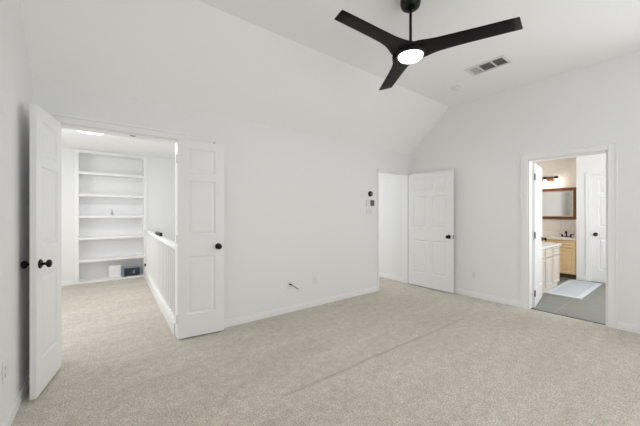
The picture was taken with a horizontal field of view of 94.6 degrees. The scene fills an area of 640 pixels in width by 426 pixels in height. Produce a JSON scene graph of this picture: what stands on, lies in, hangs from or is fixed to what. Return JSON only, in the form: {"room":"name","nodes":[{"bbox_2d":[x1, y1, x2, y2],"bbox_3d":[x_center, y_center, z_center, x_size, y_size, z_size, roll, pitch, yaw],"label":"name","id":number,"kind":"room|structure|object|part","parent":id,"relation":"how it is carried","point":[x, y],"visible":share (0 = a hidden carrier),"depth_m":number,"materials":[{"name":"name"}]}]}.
{"room":"empty bedroom","nodes":[
{"label":"empty bedroom","id":0,"kind":"room"},
{"bbox_2d":[0,0,31,425],"bbox_3d":[-1.066,-0.219,0.525,0.120,3.338,4.644,0,0,-36],"label":"wall","id":1,"kind":"structure","parent":0,"point":[15,70],"depth_m":1.97,"materials":[{"name":"white paint"}]},
{"bbox_2d":[2,360,5,383],"bbox_3d":[-1.881,0.947,1.762,0.009,0.116,0.072,0,0,-36],"label":"electrical outlet","id":2,"kind":"object","parent":1,"relation":"attached to","point":[4,363],"visible":1,"depth_m":1.75,"materials":[{"name":"white plastic"}]},
{"bbox_2d":[2,369,29,425],"bbox_3d":[-1.007,1.288,0.558,0.014,0.085,4.620,0,0,-36],"label":"baseboard","id":3,"kind":"structure","parent":1,"relation":"attached to","point":[15,406],"depth_m":1.98,"materials":[{"name":"white wood"}]},
{"bbox_2d":[21,103,60,399],"bbox_3d":[-2.132,0.273,2.310,0.167,2.085,0.505,0,0,-25],"label":"door","id":4,"kind":"structure","parent":1,"relation":"in","point":[45,130],"depth_m":2.22,"materials":[{"name":"white paint"}]},
{"bbox_3d":[-2.099,0.370,2.118,0.062,0.058,0.058,0,0,-25],"label":"knob","id":5,"kind":"part","parent":4,"relation":"part of","materials":[{"name":"black metal"}]},
{"bbox_3d":[-2.004,0.370,2.163,0.062,0.058,0.058,0,0,-25],"label":"knob","id":6,"kind":"part","parent":4,"relation":"part of","materials":[{"name":"black metal"}]},
{"bbox_3d":[-2.129,-0.554,2.304,0.035,0.259,0.302,0,0,-25],"label":"panel","id":7,"kind":"part","parent":4,"relation":"part of","materials":[{"name":"white paint"}]},
{"bbox_3d":[-2.129,-0.053,2.304,0.035,0.580,0.302,0,0,-25],"label":"panel","id":8,"kind":"part","parent":4,"relation":"part of","materials":[{"name":"white paint"}]},
{"bbox_3d":[-2.129,0.768,2.304,0.035,0.615,0.302,0,0,-25],"label":"panel","id":9,"kind":"part","parent":4,"relation":"part of","materials":[{"name":"white paint"}]},
{"bbox_2d":[61,148,174,280],"bbox_3d":[-4.247,0.820,5.805,3.600,4.020,0.120,0,0,-38],"label":"wall","id":10,"kind":"structure","parent":0,"point":[160,171],"depth_m":6.23,"materials":[{"name":"white paint"}]},
{"bbox_2d":[61,280,73,285],"bbox_3d":[-5.096,1.288,5.062,1.350,0.085,0.014,0,0,-38],"label":"baseboard","id":11,"kind":"structure","parent":10,"relation":"attached to","point":[71,282],"depth_m":5.42,"materials":[{"name":"white wood"}]},
{"bbox_2d":[61,128,174,158],"bbox_3d":[-2.176,-1.240,5.302,6.497,0.100,4.153,0,0,-38],"label":"ceiling","id":12,"kind":"structure","parent":0,"point":[72,139],"depth_m":5.13,"materials":[{"name":"white paint"}]},
{"bbox_2d":[76,130,102,134],"bbox_3d":[-3.284,-1.172,4.236,0.376,0.036,0.376,0,0,-38],"label":"recessed light","id":13,"kind":"object","parent":12,"relation":"in","point":[76,130],"visible":0.33,"depth_m":4.29,"materials":[{"name":"white plastic"}]},
{"bbox_2d":[32,78,409,319],"bbox_3d":[-0.509,0.820,3.967,5.497,4.020,0.120,0,0,-38],"label":"wall","id":14,"kind":"structure","parent":0,"point":[295,208],"depth_m":3.87,"materials":[{"name":"white paint"}]},
{"bbox_2d":[47,112,186,336],"bbox_3d":[-1.915,0.240,2.877,1.130,2.180,0.158,0,0,-38],"label":"door frame","id":15,"kind":"structure","parent":14,"relation":"attached to","point":[66,119],"depth_m":2.87,"materials":[{"name":"white wood"}]},
{"bbox_2d":[176,139,223,338],"bbox_3d":[-1.278,0.268,3.185,0.490,2.095,0.111,0,0,-32],"label":"door","id":16,"kind":"structure","parent":14,"relation":"in","point":[200,165],"depth_m":3.19,"materials":[{"name":"white paint"}]},
{"bbox_3d":[-1.288,-0.554,3.212,0.285,0.259,0.035,0,0,-32],"label":"panel","id":17,"kind":"part","parent":16,"relation":"part of","materials":[{"name":"white paint"}]},
{"bbox_3d":[-1.288,-0.053,3.212,0.285,0.580,0.035,0,0,-32],"label":"panel","id":18,"kind":"part","parent":16,"relation":"part of","materials":[{"name":"white paint"}]},
{"bbox_3d":[-1.288,0.768,3.212,0.285,0.615,0.035,0,0,-32],"label":"panel","id":19,"kind":"part","parent":16,"relation":"part of","materials":[{"name":"white paint"}]},
{"bbox_2d":[287,280,297,288],"bbox_3d":[-0.363,0.968,3.966,0.149,0.122,0.053,0,0,-11],"label":"outlet","id":20,"kind":"object","parent":14,"relation":"attached to","point":[289,283],"visible":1,"depth_m":3.96,"materials":[{"name":"white plastic"}]},
{"bbox_3d":[-0.406,0.965,3.967,0.072,0.116,0.006,0,0,-38],"label":"plate","id":21,"kind":"part","parent":20,"relation":"part of","materials":[{"name":"white plastic"}]},
{"bbox_2d":[224,286,377,327],"bbox_3d":[-0.692,1.288,3.741,4.219,0.085,0.014,0,0,-38],"label":"baseboard","id":22,"kind":"structure","parent":14,"relation":"attached to","point":[261,315],"depth_m":3.99,"materials":[{"name":"white wood"}]},
{"bbox_2d":[313,276,316,284],"bbox_3d":[-0.069,0.962,4.226,0.072,0.116,0.009,0,0,-38],"label":"electrical outlet","id":23,"kind":"object","parent":14,"relation":"attached to","point":[314,277],"visible":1,"depth_m":4.22,"materials":[{"name":"white plastic"}]},
{"bbox_2d":[366,209,371,213],"bbox_3d":[0.823,-0.022,4.912,0.132,0.076,0.020,0,0,-38],"label":"wall sensor","id":24,"kind":"object","parent":14,"relation":"attached to","point":[368,211],"visible":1,"depth_m":4.89,"materials":[{"name":"white plastic"}]},
{"bbox_2d":[366,199,373,205],"bbox_3d":[0.837,-0.167,4.915,0.188,0.112,0.030,0,0,-38],"label":"alarm keypad","id":25,"kind":"object","parent":14,"relation":"attached to","point":[368,202],"visible":1,"depth_m":4.89,"materials":[{"name":"white plastic"}]},
{"bbox_2d":[377,168,409,290],"bbox_3d":[1.296,0.282,5.367,0.915,2.095,0.158,0,0,-38],"label":"door frame","id":26,"kind":"structure","parent":14,"relation":"attached to","point":[405,176],"depth_m":5.58,"materials":[{"name":"white wood"}]},
{"bbox_2d":[11,277,639,425],"bbox_3d":[0.763,1.390,4.483,9.900,0.120,8.850,0,0,-38],"label":"floor","id":27,"kind":"structure","parent":0,"point":[400,353],"depth_m":2.58,"materials":[{"name":"carpet"}]},
{"bbox_2d":[74,149,146,284],"bbox_3d":[-4.191,0.072,5.971,1.176,2.516,0.350,0,0,-38],"label":"bookcase","id":28,"kind":"object","parent":27,"relation":"on","point":[104,182],"visible":0.96,"depth_m":6.00,"materials":[{"name":"white paint"}]},
{"bbox_3d":[-4.193,-1.145,5.973,1.052,0.018,0.320,0,0,-38],"label":"panel","id":29,"kind":"part","parent":28,"relation":"part of","materials":[{"name":"white paint"}]},
{"bbox_3d":[-4.192,-0.757,5.972,1.052,0.045,0.324,0,0,-38],"label":"shelf","id":30,"kind":"part","parent":28,"relation":"part of","materials":[{"name":"white paint"}]},
{"bbox_3d":[-4.192,-0.338,5.972,1.052,0.045,0.324,0,0,-38],"label":"shelf","id":31,"kind":"part","parent":28,"relation":"part of","materials":[{"name":"white paint"}]},
{"bbox_3d":[-4.192,0.071,5.972,1.052,0.045,0.324,0,0,-38],"label":"shelf","id":32,"kind":"part","parent":28,"relation":"part of","materials":[{"name":"white paint"}]},
{"bbox_3d":[-4.192,0.486,5.972,1.052,0.045,0.324,0,0,-38],"label":"shelf","id":33,"kind":"part","parent":28,"relation":"part of","materials":[{"name":"white paint"}]},
{"bbox_3d":[-4.192,0.910,5.972,1.052,0.045,0.324,0,0,-38],"label":"shelf","id":34,"kind":"part","parent":28,"relation":"part of","materials":[{"name":"white paint"}]},
{"bbox_3d":[-4.192,1.312,5.972,1.052,0.035,0.324,0,0,-38],"label":"shelf","id":35,"kind":"part","parent":28,"relation":"part of","materials":[{"name":"white paint"}]},
{"bbox_2d":[109,265,120,277],"bbox_3d":[-4.149,1.176,5.980,0.200,0.235,0.103,0,0,-38],"label":"box","id":36,"kind":"object","parent":28,"relation":"on","point":[114,270],"visible":1,"depth_m":5.94,"materials":[{"name":"white paint"}]},
{"bbox_2d":[122,265,143,276],"bbox_3d":[-3.864,1.189,6.126,0.386,0.208,0.242,0,0,-38],"label":"box","id":37,"kind":"object","parent":28,"relation":"on","point":[130,270],"visible":1,"depth_m":6.07,"materials":[{"name":"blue plastic"}]},
{"bbox_3d":[-3.771,0.088,6.301,0.018,2.484,0.320,0,0,-38],"label":"panel","id":38,"kind":"part","parent":28,"relation":"part of","materials":[{"name":"white paint"}]},
{"bbox_2d":[144,230,174,334],"bbox_3d":[-2.595,0.838,4.704,0.086,0.985,3.605,0,0,-35],"label":"stair railing","id":39,"kind":"object","parent":27,"relation":"on","point":[159,273],"visible":0.88,"depth_m":4.09,"materials":[{"name":"white wood"}]},
{"bbox_3d":[-2.599,0.370,4.715,0.068,0.050,3.573,0,0,-35],"label":"handrail","id":40,"kind":"part","parent":39,"relation":"part of","materials":[{"name":"white wood"}]},
{"bbox_3d":[-2.599,1.185,4.715,0.056,0.020,3.573,0,0,-35],"label":"rail","id":41,"kind":"part","parent":39,"relation":"part of","materials":[{"name":"white wood"}]},
{"bbox_2d":[542,242,561,293],"bbox_3d":[3.625,0.942,5.333,1.215,0.785,0.892,0,0,-38],"label":"vanity cabinet","id":42,"kind":"object","parent":27,"relation":"on","point":[550,251],"visible":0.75,"depth_m":5.04,"materials":[{"name":"beige paint"}]},
{"bbox_3d":[3.568,0.994,4.762,0.255,0.380,0.006,0,0,-38],"label":"panel","id":43,"kind":"part","parent":42,"relation":"part of","materials":[{"name":"beige paint"}]},
{"bbox_3d":[3.567,0.994,4.763,0.355,0.480,0.018,0,0,-38],"label":"door","id":44,"kind":"part","parent":42,"relation":"part of","materials":[{"name":"beige paint"}]},
{"bbox_3d":[3.871,0.669,4.999,0.345,0.140,0.018,0,0,-38],"label":"drawer","id":45,"kind":"part","parent":42,"relation":"part of","materials":[{"name":"beige paint"}]},
{"bbox_3d":[3.871,0.994,4.999,0.345,0.480,0.018,0,0,-38],"label":"door","id":46,"kind":"part","parent":42,"relation":"part of","materials":[{"name":"beige paint"}]},
{"bbox_3d":[3.872,0.994,4.998,0.245,0.380,0.006,0,0,-38],"label":"panel","id":47,"kind":"part","parent":42,"relation":"part of","materials":[{"name":"beige paint"}]},
{"bbox_2d":[542,242,561,249],"bbox_3d":[3.625,0.567,5.333,1.215,0.035,0.892,0,0,-38],"label":"countertop","id":48,"kind":"structure","parent":42,"relation":"on","point":[545,245],"depth_m":5.15,"materials":[{"name":"white stone"}]},
{"bbox_3d":[4.183,0.669,5.241,0.375,0.140,0.018,0,0,-38],"label":"drawer","id":49,"kind":"part","parent":42,"relation":"part of","materials":[{"name":"beige paint"}]},
{"bbox_3d":[4.183,0.994,5.241,0.375,0.480,0.018,0,0,-38],"label":"door","id":50,"kind":"part","parent":42,"relation":"part of","materials":[{"name":"beige paint"}]},
{"bbox_3d":[4.184,0.994,5.240,0.275,0.380,0.006,0,0,-38],"label":"panel","id":51,"kind":"part","parent":42,"relation":"part of","materials":[{"name":"beige paint"}]},
{"bbox_2d":[542,231,575,278],"bbox_3d":[5.033,0.876,6.417,0.571,0.915,0.915,0,0,-38],"label":"vanity cabinet","id":52,"kind":"object","parent":27,"relation":"on","point":[567,250],"visible":0.38,"depth_m":6.05,"materials":[{"name":"brown wood"}]},
{"bbox_2d":[542,236,575,240],"bbox_3d":[5.035,0.536,6.418,0.567,0.035,0.915,0,0,-38],"label":"countertop","id":53,"kind":"structure","parent":52,"relation":"on","point":[548,237],"depth_m":6.11,"materials":[{"name":"white stone"}]},
{"bbox_3d":[5.019,0.639,6.027,0.018,0.140,0.285,0,0,-38],"label":"drawer","id":54,"kind":"part","parent":52,"relation":"part of","materials":[{"name":"brown wood"}]},
{"bbox_3d":[5.017,0.639,6.025,0.006,0.080,0.225,0,0,-38],"label":"panel","id":55,"kind":"part","parent":52,"relation":"part of","materials":[{"name":"brown wood"}]},
{"bbox_3d":[5.017,0.979,6.025,0.006,0.410,0.185,0,0,-38],"label":"panel","id":56,"kind":"part","parent":52,"relation":"part of","materials":[{"name":"brown wood"}]},
{"bbox_3d":[5.019,0.979,6.027,0.018,0.510,0.285,0,0,-38],"label":"door","id":57,"kind":"part","parent":52,"relation":"part of","materials":[{"name":"brown wood"}]},
{"bbox_2d":[531,308,605,324],"bbox_3d":[3.168,1.329,3.808,0.030,0.010,0.763,0,0,-38],"label":"threshold","id":58,"kind":"object","parent":27,"relation":"on","point":[531,308],"visible":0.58,"depth_m":3.78,"materials":[{"name":"metal"}]},
{"bbox_2d":[544,279,601,298],"bbox_3d":[4.506,1.327,5.221,1.580,0.013,0.470,0,0,-38],"label":"bath rug","id":59,"kind":"object","parent":27,"relation":"on","point":[577,289],"visible":1,"depth_m":5.10,"materials":[{"name":"white fabric"}]},
{"bbox_2d":[19,0,639,153],"bbox_3d":[0.948,-1.502,2.087,5.497,0.772,4.637,0,0,-38],"label":"ceiling","id":60,"kind":"structure","parent":0,"point":[284,64],"depth_m":2.93,"materials":[{"name":"white paint"}]},
{"bbox_2d":[334,0,522,89],"bbox_3d":[0.639,-1.527,2.353,1.271,0.522,1.394,0,0,-38],"label":"ceiling fan","id":61,"kind":"object","parent":60,"relation":"hanging from","point":[405,52],"visible":1,"depth_m":2.31,"materials":[{"name":"black metal"}]},
{"bbox_3d":[0.425,-1.347,2.205,0.750,0.037,0.270,0,0,-38],"label":"blade","id":62,"kind":"part","parent":61,"relation":"part of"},
{"bbox_3d":[0.763,-1.347,2.861,0.269,0.037,0.744,0,0,2],"label":"blade","id":63,"kind":"part","parent":61,"relation":"part of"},
{"bbox_2d":[398,50,422,63],"bbox_3d":[0.753,-1.290,2.456,0.200,0.049,0.200,0,0,-38],"label":"light","id":64,"kind":"object","parent":61,"relation":"attached to","point":[404,56],"depth_m":2.41,"materials":[{"name":"white glass"}]},
{"bbox_3d":[1.122,-1.347,2.266,0.741,0.037,0.270,0,0,27],"label":"blade","id":65,"kind":"part","parent":61,"relation":"part of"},
{"bbox_2d":[450,85,460,90],"bbox_3d":[1.929,-1.770,4.203,0.136,0.036,0.136,0,0,-38],"label":"smoke detector","id":66,"kind":"object","parent":60,"relation":"attached to","point":[456,87],"visible":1,"depth_m":4.17,"materials":[{"name":"white plastic"}]},
{"bbox_2d":[464,55,512,75],"bbox_3d":[2.036,-1.782,3.584,0.250,0.012,0.450,0,0,-38],"label":"ceiling vent","id":67,"kind":"object","parent":60,"relation":"in","point":[502,60],"visible":1,"depth_m":3.58,"materials":[{"name":"white metal"}]},
{"bbox_2d":[379,51,639,326],"bbox_3d":[2.475,-0.219,4.702,0.120,3.338,7.100,0,0,-38],"label":"wall","id":68,"kind":"structure","parent":0,"point":[483,140],"depth_m":4.25,"materials":[{"name":"white paint"}]},
{"bbox_2d":[408,169,453,292],"bbox_3d":[1.904,0.300,5.181,0.111,2.030,0.870,0,0,-38],"label":"door","id":69,"kind":"structure","parent":68,"relation":"in","point":[430,194],"depth_m":5.16,"materials":[{"name":"white paint"}]},
{"bbox_3d":[1.815,-0.505,5.341,0.035,0.252,0.272,0,0,-38],"label":"panel","id":70,"kind":"part","parent":69,"relation":"part of","materials":[{"name":"white paint"}]},
{"bbox_3d":[1.815,-0.017,5.341,0.035,0.564,0.272,0,0,-38],"label":"panel","id":71,"kind":"part","parent":69,"relation":"part of","materials":[{"name":"white paint"}]},
{"bbox_3d":[1.815,0.783,5.341,0.035,0.599,0.272,0,0,-38],"label":"panel","id":72,"kind":"part","parent":69,"relation":"part of","materials":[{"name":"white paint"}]},
{"bbox_3d":[2.044,-0.505,5.047,0.035,0.252,0.272,0,0,-38],"label":"panel","id":73,"kind":"part","parent":69,"relation":"part of","materials":[{"name":"white paint"}]},
{"bbox_3d":[2.044,-0.017,5.047,0.035,0.564,0.272,0,0,-38],"label":"panel","id":74,"kind":"part","parent":69,"relation":"part of","materials":[{"name":"white paint"}]},
{"bbox_3d":[2.044,0.783,5.047,0.035,0.599,0.272,0,0,-38],"label":"panel","id":75,"kind":"part","parent":69,"relation":"part of","materials":[{"name":"white paint"}]},
{"bbox_2d":[472,271,475,278],"bbox_3d":[2.427,0.980,4.659,0.009,0.116,0.072,0,0,-38],"label":"electrical outlet","id":76,"kind":"object","parent":68,"relation":"attached to","point":[473,272],"visible":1,"depth_m":4.66,"materials":[{"name":"white plastic"}]},
{"bbox_2d":[379,272,639,333],"bbox_3d":[2.428,1.288,4.654,0.014,0.085,6.880,0,0,-38],"label":"baseboard","id":77,"kind":"structure","parent":68,"relation":"attached to","point":[621,326],"depth_m":4.42,"materials":[{"name":"white wood"}]},
{"bbox_2d":[532,163,546,307],"bbox_3d":[3.251,0.311,4.419,0.167,2.030,0.774,0,0,43],"label":"door","id":78,"kind":"structure","parent":68,"relation":"in","point":[537,238],"depth_m":4.28,"materials":[{"name":"white paint"}]},
{"bbox_3d":[3.143,-0.494,4.305,0.035,0.252,0.225,0,0,43],"label":"panel","id":79,"kind":"part","parent":78,"relation":"part of","materials":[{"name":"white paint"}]},
{"bbox_3d":[3.143,-0.006,4.305,0.035,0.564,0.225,0,0,43],"label":"panel","id":80,"kind":"part","parent":78,"relation":"part of","materials":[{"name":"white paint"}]},
{"bbox_3d":[3.143,0.794,4.305,0.035,0.599,0.225,0,0,43],"label":"panel","id":81,"kind":"part","parent":78,"relation":"part of","materials":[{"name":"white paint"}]},
{"bbox_3d":[3.366,-0.494,4.542,0.035,0.252,0.225,0,0,43],"label":"panel","id":82,"kind":"part","parent":78,"relation":"part of","materials":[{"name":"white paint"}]},
{"bbox_3d":[3.366,-0.006,4.542,0.035,0.564,0.225,0,0,43],"label":"panel","id":83,"kind":"part","parent":78,"relation":"part of","materials":[{"name":"white paint"}]},
{"bbox_3d":[3.366,0.794,4.542,0.035,0.599,0.225,0,0,43],"label":"panel","id":84,"kind":"part","parent":78,"relation":"part of","materials":[{"name":"white paint"}]},
{"bbox_2d":[520,142,617,328],"bbox_3d":[3.168,0.256,3.808,0.158,2.148,0.967,0,0,-38],"label":"door frame","id":85,"kind":"structure","parent":68,"relation":"attached to","point":[612,147],"depth_m":3.59,"materials":[{"name":"white wood"}]},
{"bbox_2d":[532,157,575,232],"bbox_3d":[5.938,0.130,5.806,0.100,2.640,3.100,0,0,-38],"label":"wall","id":86,"kind":"structure","parent":0,"point":[565,169],"depth_m":6.54,"materials":[{"name":"white paint"}]},
{"bbox_2d":[542,176,557,184],"bbox_3d":[5.095,-0.718,6.683,0.158,0.195,0.526,0,0,-38],"label":"vanity light","id":87,"kind":"object","parent":86,"relation":"attached to","point":[544,179],"visible":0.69,"depth_m":6.64,"materials":[{"name":"white glass"}]},
{"bbox_3d":[5.145,-0.765,6.722,0.030,0.100,0.270,0,0,-38],"label":"plate","id":88,"kind":"part","parent":87,"relation":"part of","materials":[{"name":"brown wood"}]},
{"bbox_2d":[542,187,575,219],"bbox_3d":[5.238,-0.205,6.601,0.032,0.690,0.785,0,0,-38],"label":"mirror","id":89,"kind":"object","parent":86,"relation":"attached to","point":[557,203],"visible":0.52,"depth_m":6.53,"materials":[{"name":"brown wood"}]},
{"bbox_3d":[5.246,-0.205,6.608,0.010,0.526,0.621,0,0,-38],"label":"glass","id":90,"kind":"part","parent":89,"relation":"part of","materials":[{"name":"white mirror"}]},
{"bbox_2d":[542,231,575,236],"bbox_3d":[5.252,0.469,6.587,0.018,0.100,0.915,0,0,-38],"label":"backsplash","id":91,"kind":"structure","parent":86,"relation":"attached to","point":[544,233],"depth_m":6.57,"materials":[{"name":"beige tile"}]},
{"bbox_2d":[576,154,605,281],"bbox_3d":[5.953,0.130,5.264,0.540,2.640,2.025,0,0,-38],"label":"wall","id":92,"kind":"structure","parent":0,"point":[590,163],"depth_m":5.84,"materials":[{"name":"white paint"}]},
{"bbox_2d":[576,275,584,280],"bbox_3d":[5.157,1.288,5.839,0.014,0.085,0.140,0,0,-38],"label":"baseboard","id":93,"kind":"structure","parent":92,"relation":"attached to","point":[582,278],"depth_m":5.84,"materials":[{"name":"white wood"}]},
{"bbox_2d":[585,170,605,281],"bbox_3d":[5.514,0.265,5.455,0.119,2.130,0.905,0,0,-38],"label":"door frame","id":94,"kind":"structure","parent":92,"relation":"attached to","point":[588,175],"depth_m":5.75,"materials":[{"name":"white wood"}]},
{"bbox_2d":[592,175,605,282],"bbox_3d":[5.493,0.301,5.440,0.101,2.050,0.756,0,0,-38],"label":"door","id":95,"kind":"structure","parent":92,"relation":"in","point":[598,182],"depth_m":5.66,"materials":[{"name":"white paint"}]},
{"bbox_3d":[5.421,-0.511,5.587,0.035,0.255,0.222,0,0,-38],"label":"panel","id":96,"kind":"part","parent":95,"relation":"part of","materials":[{"name":"white paint"}]},
{"bbox_3d":[5.421,-0.019,5.587,0.035,0.570,0.222,0,0,-38],"label":"panel","id":97,"kind":"part","parent":95,"relation":"part of","materials":[{"name":"white paint"}]},
{"bbox_3d":[5.421,0.788,5.587,0.035,0.605,0.222,0,0,-38],"label":"panel","id":98,"kind":"part","parent":95,"relation":"part of","materials":[{"name":"white paint"}]}
]}

